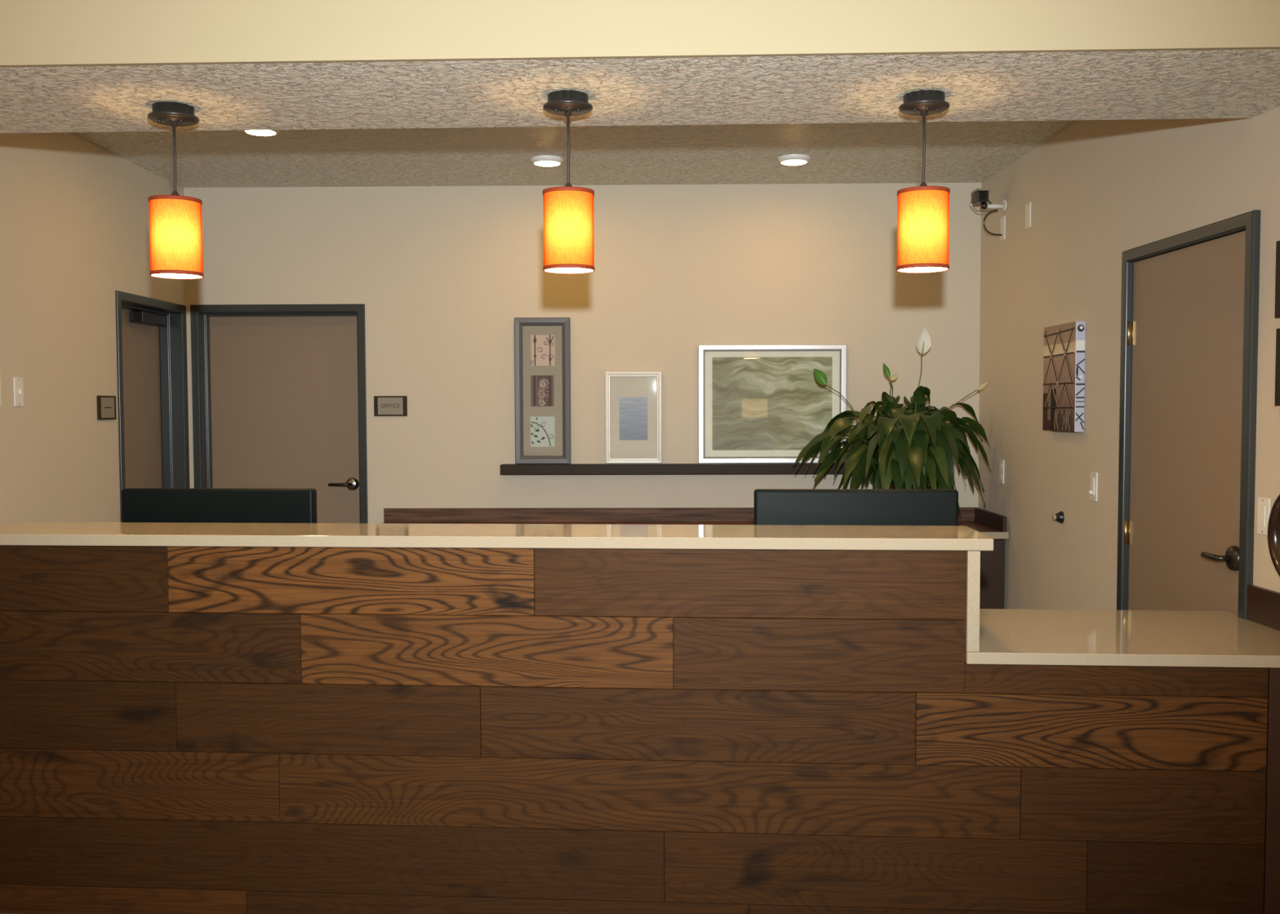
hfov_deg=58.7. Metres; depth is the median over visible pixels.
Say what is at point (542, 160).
recessed light
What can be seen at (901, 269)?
diffuser
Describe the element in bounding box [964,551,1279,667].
countertop
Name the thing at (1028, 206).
blank plate
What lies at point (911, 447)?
peace lily
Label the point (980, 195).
security camera
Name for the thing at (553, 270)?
diffuser
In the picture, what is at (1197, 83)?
ceiling
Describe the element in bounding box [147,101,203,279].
pendant lamp
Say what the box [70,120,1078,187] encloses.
ceiling
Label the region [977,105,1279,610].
wall
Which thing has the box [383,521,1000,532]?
countertop
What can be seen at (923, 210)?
pendant lamp
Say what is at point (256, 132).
recessed light
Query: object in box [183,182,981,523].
wall
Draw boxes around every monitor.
[121,488,316,523]
[754,488,958,525]
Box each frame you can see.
[514,317,570,464]
[604,371,662,463]
[697,344,846,463]
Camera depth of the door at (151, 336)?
6.81 m
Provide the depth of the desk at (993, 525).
7.01 m
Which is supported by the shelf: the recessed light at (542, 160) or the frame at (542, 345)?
the frame at (542, 345)
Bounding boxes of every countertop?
[0,522,993,551]
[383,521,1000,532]
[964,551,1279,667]
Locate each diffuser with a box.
[151,273,201,278]
[545,267,592,273]
[897,266,947,272]
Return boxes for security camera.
[970,187,1006,235]
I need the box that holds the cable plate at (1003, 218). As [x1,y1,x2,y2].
[1000,215,1005,241]
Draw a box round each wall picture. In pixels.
[1274,240,1279,318]
[1274,328,1279,405]
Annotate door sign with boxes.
[97,395,116,419]
[373,395,407,416]
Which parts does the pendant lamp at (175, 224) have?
cord, lamp shade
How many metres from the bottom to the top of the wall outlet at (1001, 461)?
0.136 m
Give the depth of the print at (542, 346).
6.98 m
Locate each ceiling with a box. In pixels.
[0,48,1279,133]
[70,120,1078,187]
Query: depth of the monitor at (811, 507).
3.90 m
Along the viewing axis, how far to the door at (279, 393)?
7.17 m
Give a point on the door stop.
(1060, 517)
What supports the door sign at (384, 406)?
attached to the wall at (442, 276)
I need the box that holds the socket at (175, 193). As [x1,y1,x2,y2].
[171,191,178,195]
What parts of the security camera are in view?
arm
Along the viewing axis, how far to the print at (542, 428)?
7.00 m
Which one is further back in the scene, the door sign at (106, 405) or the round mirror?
the door sign at (106, 405)
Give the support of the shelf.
attached to the wall at (442, 276)
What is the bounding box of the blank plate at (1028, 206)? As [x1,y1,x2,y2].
[1025,201,1031,228]
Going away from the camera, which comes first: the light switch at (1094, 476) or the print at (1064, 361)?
the light switch at (1094, 476)
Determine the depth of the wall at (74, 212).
5.54 m
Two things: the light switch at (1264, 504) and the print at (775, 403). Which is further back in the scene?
the print at (775, 403)
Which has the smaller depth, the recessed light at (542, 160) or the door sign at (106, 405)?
the door sign at (106, 405)
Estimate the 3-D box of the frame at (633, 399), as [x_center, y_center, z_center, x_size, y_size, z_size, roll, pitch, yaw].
[-0.040,-0.241,6.989,0.348,0.566,0.027,0,3,1]
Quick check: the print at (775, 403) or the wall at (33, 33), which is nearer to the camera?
the wall at (33, 33)
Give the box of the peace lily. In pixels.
[792,327,991,519]
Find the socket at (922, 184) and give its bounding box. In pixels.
[920,182,927,186]
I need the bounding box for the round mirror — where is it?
[1267,493,1279,576]
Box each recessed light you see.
[244,129,279,136]
[530,155,563,166]
[777,154,810,165]
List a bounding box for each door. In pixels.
[115,290,189,522]
[190,303,368,523]
[1116,209,1260,619]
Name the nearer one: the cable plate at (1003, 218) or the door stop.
the door stop
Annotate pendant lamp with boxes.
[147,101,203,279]
[542,89,594,274]
[896,89,950,273]
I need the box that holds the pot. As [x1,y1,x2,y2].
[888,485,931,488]
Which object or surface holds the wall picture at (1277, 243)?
attached to the wall at (1097, 191)
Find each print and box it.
[530,334,555,365]
[530,375,553,406]
[530,416,555,447]
[619,397,647,439]
[712,356,832,450]
[1042,321,1085,431]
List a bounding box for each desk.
[0,545,1279,913]
[383,507,1008,608]
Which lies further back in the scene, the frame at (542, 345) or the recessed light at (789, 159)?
the frame at (542, 345)
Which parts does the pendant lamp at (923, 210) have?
lamp shade, cord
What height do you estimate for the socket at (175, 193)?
0.058 m
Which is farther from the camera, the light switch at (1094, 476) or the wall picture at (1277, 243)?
the light switch at (1094, 476)
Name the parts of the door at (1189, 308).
lever, handle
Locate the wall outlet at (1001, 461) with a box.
[999,459,1004,484]
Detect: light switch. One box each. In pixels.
[0,377,1,406]
[13,377,23,406]
[1088,471,1097,501]
[1257,497,1271,535]
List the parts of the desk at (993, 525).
cabinet door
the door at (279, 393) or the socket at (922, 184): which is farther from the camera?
the door at (279, 393)
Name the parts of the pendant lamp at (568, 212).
lamp shade, cord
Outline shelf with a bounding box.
[500,463,845,475]
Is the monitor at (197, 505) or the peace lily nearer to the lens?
the monitor at (197, 505)
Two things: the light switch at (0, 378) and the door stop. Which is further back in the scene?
the door stop
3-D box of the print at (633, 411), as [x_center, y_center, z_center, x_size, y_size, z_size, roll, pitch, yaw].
[-0.040,-0.235,6.995,0.174,0.263,0.001,0,3,1]
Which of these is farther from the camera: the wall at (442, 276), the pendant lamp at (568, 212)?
the wall at (442, 276)
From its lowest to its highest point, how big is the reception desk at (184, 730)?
1.195 m
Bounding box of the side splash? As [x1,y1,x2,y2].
[1246,585,1279,631]
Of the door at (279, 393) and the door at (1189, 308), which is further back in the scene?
the door at (279, 393)
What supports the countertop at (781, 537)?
on the reception desk at (184, 730)
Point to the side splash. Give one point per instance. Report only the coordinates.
(1263, 605)
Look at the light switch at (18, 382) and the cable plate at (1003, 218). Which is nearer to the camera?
the light switch at (18, 382)
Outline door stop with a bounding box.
[1052,511,1064,523]
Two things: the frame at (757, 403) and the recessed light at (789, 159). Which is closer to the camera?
the recessed light at (789, 159)
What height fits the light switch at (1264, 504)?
0.125 m
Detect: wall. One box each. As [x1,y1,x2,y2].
[0,0,1279,67]
[0,132,190,522]
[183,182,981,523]
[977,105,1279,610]
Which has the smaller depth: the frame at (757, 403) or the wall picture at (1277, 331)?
the wall picture at (1277, 331)
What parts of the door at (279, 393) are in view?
lever, handle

